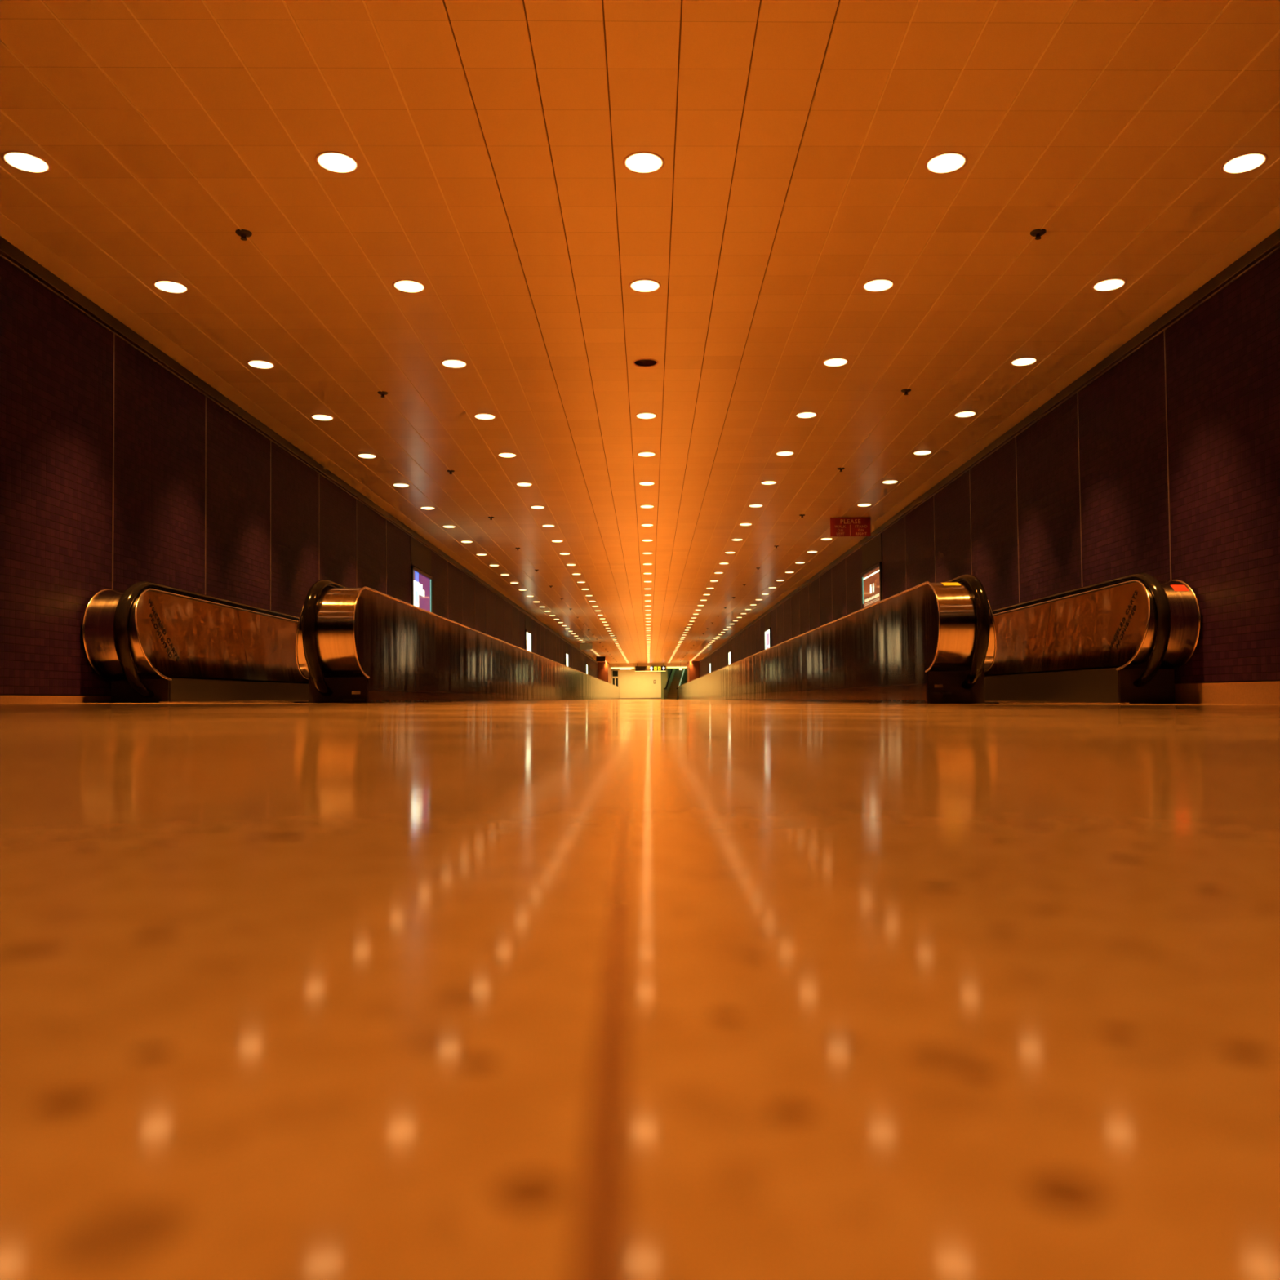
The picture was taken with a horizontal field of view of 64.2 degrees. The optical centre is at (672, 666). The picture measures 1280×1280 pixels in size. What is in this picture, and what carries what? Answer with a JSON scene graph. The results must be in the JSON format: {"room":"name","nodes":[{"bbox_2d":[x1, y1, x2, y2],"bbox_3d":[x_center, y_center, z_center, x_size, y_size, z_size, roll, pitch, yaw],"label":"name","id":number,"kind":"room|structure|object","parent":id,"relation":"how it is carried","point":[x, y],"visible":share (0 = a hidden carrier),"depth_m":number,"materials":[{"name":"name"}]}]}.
{"room":"airport corridor","nodes":[
{"label":"airport corridor","id":0,"kind":"room"},
{"bbox_2d":[0,256,598,695],"bbox_3d":[-5.325,-0.256,39.416,0.200,2.935,95.000,-1,-2,-1],"label":"wall","id":1,"kind":"structure","parent":0,"point":[56,362],"depth_m":8.57,"materials":[{"name":"brown tile"}]},
{"bbox_2d":[0,694,109,695],"bbox_3d":[-5.318,1.213,39.365,0.180,0.008,94.990,-1,-2,-1],"label":"trim","id":2,"kind":"structure","parent":1,"relation":"attached to","point":[0,695],"depth_m":7.43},
{"bbox_2d":[0,695,111,703],"bbox_3d":[-5.296,1.259,39.364,0.202,0.084,94.990,-1,-2,-1],"label":"baseboard","id":3,"kind":"structure","parent":1,"relation":"attached to","point":[3,699],"depth_m":7.36,"materials":[{"name":"wood"}]},
{"bbox_2d":[0,235,597,663],"bbox_3d":[-5.367,-1.802,39.459,0.190,0.147,94.990,-1,-2,-1],"label":"trim","id":4,"kind":"structure","parent":1,"relation":"attached to","point":[7,247],"depth_m":9.68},
{"bbox_2d":[111,333,597,671],"bbox_3d":[-5.265,-0.267,39.091,0.104,2.925,92.678,-1,-2,-1],"label":"trim","id":5,"kind":"structure","parent":1,"relation":"attached to","point":[113,333],"depth_m":9.97,"materials":[{"name":"metal"}]},
{"bbox_2d":[410,536,432,613],"bbox_3d":[-4.751,-1.313,19.386,0.040,2.065,1.696,-1,-2,-1],"label":"box","id":6,"kind":"object","parent":1,"relation":"attached to","point":[421,583],"visible":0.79,"depth_m":19.32,"materials":[{"name":"metal"}]},
{"bbox_2d":[524,613,532,652],"bbox_3d":[-5.143,-0.773,36.533,0.040,2.065,1.696,-1,-2,-1],"label":"box","id":7,"kind":"object","parent":1,"relation":"attached to","point":[528,640],"visible":0.49,"depth_m":36.43,"materials":[{"name":"metal"}]},
{"bbox_2d":[564,641,568,666],"bbox_3d":[-5.535,-0.234,53.681,0.040,2.065,1.696,-1,-2,-1],"label":"box","id":8,"kind":"object","parent":1,"relation":"attached to","point":[566,643],"visible":0.49,"depth_m":53.79,"materials":[{"name":"metal"}]},
{"bbox_2d":[586,656,587,674],"bbox_3d":[-5.927,0.305,70.828,0.040,2.065,1.696,-1,-2,-1],"label":"box","id":9,"kind":"object","parent":1,"relation":"attached to","point":[586,656],"visible":0.49,"depth_m":70.93,"materials":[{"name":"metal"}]},
{"bbox_2d":[597,662,608,682],"bbox_3d":[-5.987,1.266,87.039,1.050,3.307,0.300,-1,-2,-1],"label":"wall","id":10,"kind":"structure","parent":0,"point":[602,666],"depth_m":86.92,"materials":[{"name":"paint"}]},
{"bbox_2d":[608,662,611,683],"bbox_3d":[-5.634,1.392,91.047,0.160,3.297,7.699,-1,-2,-1],"label":"wall","id":11,"kind":"structure","parent":0,"point":[609,668],"depth_m":89.93,"materials":[{"name":"orange paint"}]},
{"bbox_2d":[0,698,1279,1279],"bbox_3d":[-1.041,1.475,45.714,10.400,0.130,107.500,-1,-2,-1],"label":"floor","id":12,"kind":"structure","parent":0,"point":[619,988],"depth_m":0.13,"materials":[{"name":"stone"}]},
{"bbox_2d":[81,579,619,702],"bbox_3d":[-4.258,0.977,43.293,2.051,1.117,71.264,-1,-2,-1],"label":"walkway","id":13,"kind":"object","parent":12,"relation":"on","point":[154,642],"visible":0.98,"depth_m":8.83,"materials":[{"name":"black metal"}]},
{"bbox_2d":[663,667,687,698],"bbox_3d":[0.612,0.319,95.006,2.996,5.385,8.426,-1,-2,-1],"label":"escalator","id":14,"kind":"object","parent":12,"relation":"on","point":[677,677],"visible":0.56,"depth_m":93.60,"materials":[{"name":"metal"}]},
{"bbox_2d":[677,573,1200,703],"bbox_3d":[2.274,0.907,43.444,2.051,1.117,71.264,-1,-2,-1],"label":"walkway","id":15,"kind":"object","parent":12,"relation":"on","point":[1123,639],"visible":0.99,"depth_m":9.07,"materials":[{"name":"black metal"}]},
{"bbox_2d":[0,0,1279,663],"bbox_3d":[-0.982,-2.014,41.572,10.000,0.300,99.000,-1,-2,-1],"label":"ceiling","id":16,"kind":"structure","parent":0,"point":[526,115],"depth_m":6.78,"materials":[{"name":"tile"}]},
{"bbox_2d":[0,151,51,173],"bbox_3d":[-3.767,-2.941,5.952,0.248,0.024,0.248,-1,-2,-1],"label":"recessed light","id":17,"kind":"object","parent":16,"relation":"in","point":[20,160],"visible":1,"depth_m":5.93,"materials":[{"name":"white"}]},
{"bbox_2d":[152,280,188,293],"bbox_3d":[-3.808,-2.885,7.751,0.248,0.024,0.248,-1,-2,-1],"label":"recessed light","id":18,"kind":"object","parent":16,"relation":"in","point":[167,286],"visible":1,"depth_m":7.72,"materials":[{"name":"white"}]},
{"bbox_2d":[235,229,252,240],"bbox_3d":[-2.888,-2.902,6.875,0.104,0.046,0.104,-1,-2,-1],"label":"sprinkler","id":19,"kind":"object","parent":16,"relation":"attached to","point":[244,233],"visible":1,"depth_m":6.86,"materials":[{"name":"black metal"}]},
{"bbox_2d":[246,360,275,368],"bbox_3d":[-3.849,-2.828,9.549,0.248,0.024,0.248,-1,-2,-1],"label":"recessed light","id":20,"kind":"object","parent":16,"relation":"in","point":[261,364],"visible":1,"depth_m":9.52,"materials":[{"name":"white"}]},
{"bbox_2d":[0,212,599,662],"bbox_3d":[-5.273,-1.842,41.469,0.313,0.053,99.000,-1,-2,-1],"label":"trim","id":21,"kind":"structure","parent":16,"relation":"attached to","point":[10,231],"depth_m":9.43,"materials":[{"name":"paint"}]},
{"bbox_2d":[311,413,333,420],"bbox_3d":[-3.890,-2.772,11.348,0.248,0.024,0.248,-1,-2,-1],"label":"recessed light","id":22,"kind":"object","parent":16,"relation":"in","point":[317,416],"visible":1,"depth_m":11.31,"materials":[{"name":"white"}]},
{"bbox_2d":[315,151,359,173],"bbox_3d":[-1.968,-2.961,5.994,0.248,0.024,0.248,-1,-2,-1],"label":"recessed light","id":23,"kind":"object","parent":16,"relation":"in","point":[335,162],"visible":1,"depth_m":5.97,"materials":[{"name":"white"}]},
{"bbox_2d":[356,453,377,457],"bbox_3d":[-3.932,-2.715,13.146,0.248,0.024,0.248,-1,-2,-1],"label":"recessed light","id":24,"kind":"object","parent":16,"relation":"in","point":[362,455],"visible":1,"depth_m":13.11,"materials":[{"name":"white glass"}]},
{"bbox_2d":[377,391,387,397],"bbox_3d":[-2.970,-2.789,10.468,0.104,0.046,0.104,-1,-2,-1],"label":"sprinkler","id":25,"kind":"object","parent":16,"relation":"attached to","point":[382,393],"visible":1,"depth_m":10.45,"materials":[{"name":"black metal"}]},
{"bbox_2d":[392,483,409,487],"bbox_3d":[-3.973,-2.659,14.945,0.248,0.024,0.248,-1,-2,-1],"label":"recessed light","id":26,"kind":"object","parent":16,"relation":"in","point":[402,485],"visible":1,"depth_m":14.91,"materials":[{"name":"white glass"}]},
{"bbox_2d":[392,279,426,293],"bbox_3d":[-2.009,-2.904,7.792,0.248,0.024,0.248,-1,-2,-1],"label":"recessed light","id":27,"kind":"object","parent":16,"relation":"in","point":[407,286],"visible":1,"depth_m":7.77,"materials":[{"name":"white"}]},
{"bbox_2d":[420,506,435,509],"bbox_3d":[-4.014,-2.602,16.744,0.248,0.024,0.248,-1,-2,-1],"label":"recessed light","id":28,"kind":"object","parent":16,"relation":"in","point":[422,508],"visible":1,"depth_m":16.70,"materials":[{"name":"white"}]},
{"bbox_2d":[442,524,456,528],"bbox_3d":[-4.055,-2.546,18.542,0.248,0.024,0.248,-1,-2,-1],"label":"recessed light","id":29,"kind":"object","parent":16,"relation":"in","point":[447,526],"visible":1,"depth_m":18.52,"materials":[{"name":"white"}]},
{"bbox_2d":[446,470,454,474],"bbox_3d":[-3.052,-2.676,14.060,0.104,0.046,0.104,-1,-2,-1],"label":"sprinkler","id":30,"kind":"object","parent":16,"relation":"attached to","point":[451,472],"visible":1,"depth_m":14.04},
{"bbox_2d":[440,359,467,368],"bbox_3d":[-2.050,-2.848,9.591,0.248,0.024,0.248,-1,-2,-1],"label":"recessed light","id":31,"kind":"object","parent":16,"relation":"in","point":[453,363],"visible":1,"depth_m":9.56,"materials":[{"name":"white"}]},
{"bbox_2d":[460,540,472,542],"bbox_3d":[-4.096,-2.489,20.341,0.248,0.024,0.248,-1,-2,-1],"label":"recessed light","id":32,"kind":"object","parent":16,"relation":"in","point":[464,541],"visible":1,"depth_m":20.29,"materials":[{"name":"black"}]},
{"bbox_2d":[473,413,496,419],"bbox_3d":[-2.091,-2.791,11.390,0.248,0.024,0.248,-1,-2,-1],"label":"recessed light","id":33,"kind":"object","parent":16,"relation":"in","point":[482,415],"visible":1,"depth_m":11.36,"materials":[{"name":"white"}]},
{"bbox_2d":[497,452,516,457],"bbox_3d":[-2.132,-2.734,13.188,0.248,0.024,0.248,-1,-2,-1],"label":"recessed light","id":34,"kind":"object","parent":16,"relation":"in","point":[502,455],"visible":1,"depth_m":13.15,"materials":[{"name":"white glass"}]},
{"bbox_2d":[515,482,533,486],"bbox_3d":[-2.173,-2.678,14.987,0.248,0.024,0.248,-1,-2,-1],"label":"recessed light","id":35,"kind":"object","parent":16,"relation":"in","point":[523,484],"visible":1,"depth_m":14.95,"materials":[{"name":"white glass"}]},
{"bbox_2d":[529,506,545,508],"bbox_3d":[-2.214,-2.621,16.785,0.248,0.024,0.248,-1,-2,-1],"label":"recessed light","id":36,"kind":"object","parent":16,"relation":"in","point":[531,507],"visible":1,"depth_m":16.74,"materials":[{"name":"white"}]},
{"bbox_2d":[542,524,555,527],"bbox_3d":[-2.255,-2.565,18.584,0.248,0.024,0.248,-1,-2,-1],"label":"recessed light","id":37,"kind":"object","parent":16,"relation":"in","point":[545,526],"visible":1,"depth_m":18.55,"materials":[{"name":"white"}]},
{"bbox_2d":[579,643,591,649],"bbox_3d":[-4.872,-1.139,57.681,0.686,0.354,0.033,-1,-2,-1],"label":"hanging sign","id":38,"kind":"object","parent":16,"relation":"hanging from","point":[582,646],"visible":1,"depth_m":57.66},
{"bbox_2d":[595,656,604,661],"bbox_3d":[-5.315,-0.570,75.766,0.666,0.354,0.033,-1,-2,-1],"label":"hanging sign","id":39,"kind":"object","parent":16,"relation":"hanging from","point":[597,658],"visible":1,"depth_m":75.76,"materials":[{"name":"metal"}]},
{"bbox_2d":[0,0,1279,662],"bbox_3d":[-0.980,-1.862,41.568,7.569,0.008,99.000,-1,-2,-1],"label":"trim","id":40,"kind":"structure","parent":16,"relation":"attached to","point":[42,1],"depth_m":6.86,"materials":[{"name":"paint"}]},
{"bbox_2d":[622,151,664,173],"bbox_3d":[-0.168,-2.980,6.035,0.248,0.024,0.248,-1,-2,-1],"label":"recessed light","id":41,"kind":"object","parent":16,"relation":"in","point":[641,162],"visible":1,"depth_m":6.01,"materials":[{"name":"white"}]},
{"bbox_2d":[628,279,661,292],"bbox_3d":[-0.209,-2.923,7.834,0.248,0.024,0.248,-1,-2,-1],"label":"recessed light","id":42,"kind":"object","parent":16,"relation":"in","point":[640,285],"visible":1,"depth_m":7.81,"materials":[{"name":"white"}]},
{"bbox_2d":[632,358,658,367],"bbox_3d":[-0.251,-2.945,9.635,0.248,0.166,0.248,-1,-2,-1],"label":"recessed light","id":43,"kind":"object","parent":16,"relation":"in","point":[642,362],"visible":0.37,"depth_m":9.72,"materials":[{"name":"black metal"}]},
{"bbox_2d":[635,412,657,418],"bbox_3d":[-0.292,-2.810,11.431,0.248,0.024,0.248,-1,-2,-1],"label":"recessed light","id":44,"kind":"object","parent":16,"relation":"in","point":[646,415],"visible":1,"depth_m":11.40,"materials":[{"name":"white"}]},
{"bbox_2d":[636,451,656,456],"bbox_3d":[-0.333,-2.753,13.230,0.248,0.024,0.248,-1,-2,-1],"label":"recessed light","id":45,"kind":"object","parent":16,"relation":"in","point":[640,454],"visible":1,"depth_m":13.19,"materials":[{"name":"white glass"}]},
{"bbox_2d":[638,481,655,485],"bbox_3d":[-0.374,-2.697,15.029,0.248,0.024,0.248,-1,-2,-1],"label":"recessed light","id":46,"kind":"object","parent":16,"relation":"in","point":[645,483],"visible":1,"depth_m":14.99,"materials":[{"name":"white glass"}]},
{"bbox_2d":[639,505,654,507],"bbox_3d":[-0.415,-2.640,16.827,0.248,0.024,0.248,-1,-2,-1],"label":"recessed light","id":47,"kind":"object","parent":16,"relation":"in","point":[641,506],"visible":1,"depth_m":16.78,"materials":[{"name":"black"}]},
{"bbox_2d":[640,524,653,526],"bbox_3d":[-0.456,-2.584,18.626,0.248,0.024,0.248,-1,-2,-1],"label":"recessed light","id":48,"kind":"object","parent":16,"relation":"in","point":[643,525],"visible":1,"depth_m":18.58,"materials":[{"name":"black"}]},
{"bbox_2d":[609,662,687,668],"bbox_3d":[-2.102,-0.221,91.153,7.220,0.767,0.250,-1,-2,-1],"label":"trim","id":49,"kind":"structure","parent":16,"relation":"attached to","point":[666,664],"depth_m":91.03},
{"bbox_2d":[610,666,634,668],"bbox_3d":[-4.430,0.079,90.925,2.110,0.195,0.080,-1,-2,-1],"label":"strip light","id":50,"kind":"object","parent":49,"relation":"attached to","point":[611,667],"visible":1,"depth_m":90.90,"materials":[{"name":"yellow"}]},
{"bbox_2d":[666,665,687,667],"bbox_3d":[0.419,0.028,91.037,1.810,0.195,0.080,-1,-2,-1],"label":"strip light","id":51,"kind":"object","parent":49,"relation":"attached to","point":[686,665],"visible":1,"depth_m":91.01,"materials":[{"name":"white"}]},
{"bbox_2d":[635,666,666,671],"bbox_3d":[-1.924,0.055,90.692,2.710,0.752,0.161,-1,-2,-1],"label":"direction sign","id":52,"kind":"object","parent":16,"relation":"hanging from","point":[637,668],"visible":1,"depth_m":90.61,"materials":[{"name":"black"}]},
{"bbox_2d":[738,523,751,525],"bbox_3d":[1.343,-2.603,18.668,0.248,0.024,0.248,-1,-2,-1],"label":"recessed light","id":53,"kind":"object","parent":16,"relation":"in","point":[740,524],"visible":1,"depth_m":18.62,"materials":[{"name":"white"}]},
{"bbox_2d":[748,504,763,506],"bbox_3d":[1.385,-2.659,16.869,0.248,0.024,0.248,-1,-2,-1],"label":"recessed light","id":54,"kind":"object","parent":16,"relation":"in","point":[750,505],"visible":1,"depth_m":16.81,"materials":[{"name":"white"}]},
{"bbox_2d":[760,480,777,484],"bbox_3d":[1.426,-2.716,15.070,0.248,0.024,0.248,-1,-2,-1],"label":"recessed light","id":55,"kind":"object","parent":16,"relation":"in","point":[766,482],"visible":1,"depth_m":15.03,"materials":[{"name":"white glass"}]},
{"bbox_2d":[775,451,794,455],"bbox_3d":[1.467,-2.773,13.272,0.248,0.024,0.248,-1,-2,-1],"label":"recessed light","id":56,"kind":"object","parent":16,"relation":"in","point":[780,453],"visible":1,"depth_m":13.23,"materials":[{"name":"white glass"}]},
{"bbox_2d":[795,411,817,417],"bbox_3d":[1.508,-2.829,11.473,0.248,0.024,0.248,-1,-2,-1],"label":"recessed light","id":57,"kind":"object","parent":16,"relation":"in","point":[807,414],"visible":1,"depth_m":11.44,"materials":[{"name":"white"}]},
{"bbox_2d":[820,537,832,540],"bbox_3d":[3.102,-2.566,20.508,0.248,0.024,0.248,-1,-2,-1],"label":"recessed light","id":58,"kind":"object","parent":16,"relation":"in","point":[824,539],"visible":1,"depth_m":20.47,"materials":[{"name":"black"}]},
{"bbox_2d":[822,357,848,366],"bbox_3d":[1.549,-2.886,9.674,0.248,0.024,0.248,-1,-2,-1],"label":"recessed light","id":59,"kind":"object","parent":16,"relation":"in","point":[836,362],"visible":1,"depth_m":9.65,"materials":[{"name":"white"}]},
{"bbox_2d":[830,517,871,536],"bbox_3d":[3.157,-2.475,18.075,0.715,0.336,0.028,-1,-2,-1],"label":"hanging sign","id":60,"kind":"object","parent":16,"relation":"hanging from","point":[839,526],"visible":1,"depth_m":18.06,"materials":[{"name":"red plastic"}]},
{"bbox_2d":[857,503,871,506],"bbox_3d":[3.184,-2.679,16.911,0.248,0.024,0.248,-1,-2,-1],"label":"recessed light","id":61,"kind":"object","parent":16,"relation":"in","point":[860,504],"visible":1,"depth_m":16.86,"materials":[{"name":"white"}]},
{"bbox_2d":[862,278,894,292],"bbox_3d":[1.590,-2.942,7.876,0.248,0.024,0.248,-1,-2,-1],"label":"recessed light","id":62,"kind":"object","parent":16,"relation":"in","point":[880,284],"visible":1,"depth_m":7.85,"materials":[{"name":"white"}]},
{"bbox_2d":[881,480,898,484],"bbox_3d":[3.225,-2.735,15.112,0.248,0.024,0.248,-1,-2,-1],"label":"recessed light","id":63,"kind":"object","parent":16,"relation":"in","point":[887,482],"visible":1,"depth_m":15.07,"materials":[{"name":"white glass"}]},
{"bbox_2d":[901,388,911,395],"bbox_3d":[2.428,-2.846,10.593,0.104,0.046,0.104,-1,-2,-1],"label":"sprinkler","id":64,"kind":"object","parent":16,"relation":"attached to","point":[905,391],"visible":1,"depth_m":10.58,"materials":[{"name":"black metal"}]},
{"bbox_2d":[912,450,932,454],"bbox_3d":[3.266,-2.792,13.313,0.248,0.024,0.248,-1,-2,-1],"label":"recessed light","id":65,"kind":"object","parent":16,"relation":"in","point":[918,452],"visible":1,"depth_m":13.27,"materials":[{"name":"white"}]},
{"bbox_2d":[924,151,967,173],"bbox_3d":[1.631,-2.999,6.077,0.248,0.024,0.248,-1,-2,-1],"label":"recessed light","id":66,"kind":"object","parent":16,"relation":"in","point":[945,162],"visible":1,"depth_m":6.06,"materials":[{"name":"white"}]},
{"bbox_2d":[954,410,976,417],"bbox_3d":[3.307,-2.848,11.515,0.248,0.024,0.248,-1,-2,-1],"label":"recessed light","id":67,"kind":"object","parent":16,"relation":"in","point":[962,414],"visible":1,"depth_m":11.48,"materials":[{"name":"white"}]},
{"bbox_2d":[697,204,1279,661],"bbox_3d":[3.312,-1.933,41.668,0.313,0.053,99.000,-1,-2,-1],"label":"trim","id":68,"kind":"structure","parent":16,"relation":"attached to","point":[1269,223],"depth_m":9.54,"materials":[{"name":"paint"}]},
{"bbox_2d":[1009,356,1037,365],"bbox_3d":[3.348,-2.905,9.716,0.248,0.024,0.248,-1,-2,-1],"label":"recessed light","id":69,"kind":"object","parent":16,"relation":"in","point":[1026,361],"visible":1,"depth_m":9.69,"materials":[{"name":"white"}]},
{"bbox_2d":[1030,228,1045,239],"bbox_3d":[2.510,-2.959,7.001,0.104,0.046,0.104,-1,-2,-1],"label":"sprinkler","id":70,"kind":"object","parent":16,"relation":"attached to","point":[1037,233],"visible":1,"depth_m":6.99,"materials":[{"name":"black metal"}]},
{"bbox_2d":[1091,278,1126,291],"bbox_3d":[3.389,-2.962,7.917,0.248,0.024,0.248,-1,-2,-1],"label":"recessed light","id":71,"kind":"object","parent":16,"relation":"in","point":[1110,284],"visible":1,"depth_m":7.89,"materials":[{"name":"white"}]},
{"bbox_2d":[1220,151,1268,173],"bbox_3d":[3.431,-3.018,6.119,0.248,0.024,0.248,-1,-2,-1],"label":"recessed light","id":72,"kind":"object","parent":16,"relation":"in","point":[1245,162],"visible":1,"depth_m":6.10,"materials":[{"name":"white"}]},
{"bbox_2d":[618,669,661,697],"bbox_3d":[-3.012,1.695,95.050,3.940,2.880,0.200,-1,-2,-1],"label":"wall","id":73,"kind":"structure","parent":0,"point":[632,684],"depth_m":94.96,"materials":[{"name":"beige paint"}]},
{"bbox_2d":[611,669,618,686],"bbox_3d":[-5.310,1.667,94.913,0.660,2.780,0.130,-1,-2,-1],"label":"door","id":74,"kind":"structure","parent":73,"relation":"in","point":[615,673],"depth_m":94.96,"materials":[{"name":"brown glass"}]},
{"bbox_2d":[619,697,661,698],"bbox_3d":[-2.995,2.991,94.897,3.940,0.120,0.025,-1,-2,-1],"label":"baseboard","id":75,"kind":"structure","parent":73,"relation":"attached to","point":[620,698],"depth_m":94.89,"materials":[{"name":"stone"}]},
{"bbox_2d":[661,668,667,698],"bbox_3d":[-0.749,0.762,95.131,0.610,4.700,0.200,-1,-2,-1],"label":"wall","id":76,"kind":"structure","parent":0,"point":[664,673],"depth_m":95.00,"materials":[{"name":"paint"}]},
{"bbox_2d":[667,668,687,684],"bbox_3d":[0.904,0.578,99.478,4.000,5.300,0.200,-1,-2,-1],"label":"wall","id":77,"kind":"structure","parent":0,"point":[668,669],"depth_m":99.34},
{"bbox_2d":[687,662,688,682],"bbox_3d":[1.478,1.269,89.712,0.160,3.297,4.699,-1,-2,-1],"label":"wall","id":78,"kind":"structure","parent":0,"point":[688,662],"depth_m":89.46,"materials":[{"name":"brown paint"}]},
{"bbox_2d":[688,661,699,681],"bbox_3d":[1.980,1.181,87.224,1.050,3.307,0.300,-1,-2,-1],"label":"wall","id":79,"kind":"structure","parent":0,"point":[694,673],"depth_m":87.09,"materials":[{"name":"orange paint"}]},
{"bbox_2d":[698,248,1279,683],"bbox_3d":[3.493,-0.350,39.621,0.200,2.935,95.000,-1,-2,-1],"label":"wall","id":80,"kind":"structure","parent":0,"point":[1223,357],"depth_m":8.75,"materials":[{"name":"brown tile"}]},
{"bbox_2d":[709,654,711,672],"bbox_3d":[2.650,0.214,71.026,0.040,2.065,1.696,-1,-2,-1],"label":"box","id":81,"kind":"object","parent":80,"relation":"attached to","point":[710,655],"visible":0.49,"depth_m":70.72,"materials":[{"name":"metal"}]},
{"bbox_2d":[728,640,731,665],"bbox_3d":[3.042,-0.326,53.879,0.040,2.065,1.696,-1,-2,-1],"label":"box","id":82,"kind":"object","parent":80,"relation":"attached to","point":[729,642],"visible":0.49,"depth_m":53.67,"materials":[{"name":"metal"}]},
{"bbox_2d":[764,612,770,649],"bbox_3d":[3.434,-0.865,36.732,0.040,2.065,1.696,-1,-2,-1],"label":"box","id":83,"kind":"object","parent":80,"relation":"attached to","point":[767,617],"visible":0.45,"depth_m":36.69,"materials":[{"name":"metal"}]},
{"bbox_2d":[861,533,882,608],"bbox_3d":[3.826,-1.404,19.585,0.040,2.065,1.696,-1,-2,-1],"label":"box","id":84,"kind":"object","parent":80,"relation":"attached to","point":[871,578],"visible":0.63,"depth_m":19.52,"materials":[{"name":"metal"}]},
{"bbox_2d":[699,329,1171,670],"bbox_3d":[3.448,-0.360,39.293,0.104,2.925,92.678,-1,-2,-1],"label":"trim","id":85,"kind":"structure","parent":80,"relation":"attached to","point":[1164,330],"depth_m":10.17,"materials":[{"name":"metal"}]},
{"bbox_2d":[699,227,1279,662],"bbox_3d":[3.500,-1.897,39.664,0.190,0.147,94.990,-1,-2,-1],"label":"trim","id":86,"kind":"structure","parent":80,"relation":"attached to","point":[1274,237],"depth_m":9.82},
{"bbox_2d":[1174,680,1279,704],"bbox_3d":[3.500,1.219,39.566,0.202,0.192,94.990,-1,-2,-1],"label":"baseboard","id":87,"kind":"structure","parent":80,"relation":"attached to","point":[1247,692],"depth_m":7.56,"materials":[{"name":"wood"}]},
{"bbox_2d":[1174,680,1279,684],"bbox_3d":[3.519,1.119,39.570,0.180,0.008,94.990,-1,-2,-1],"label":"trim","id":88,"kind":"structure","parent":80,"relation":"attached to","point":[1271,680],"depth_m":7.61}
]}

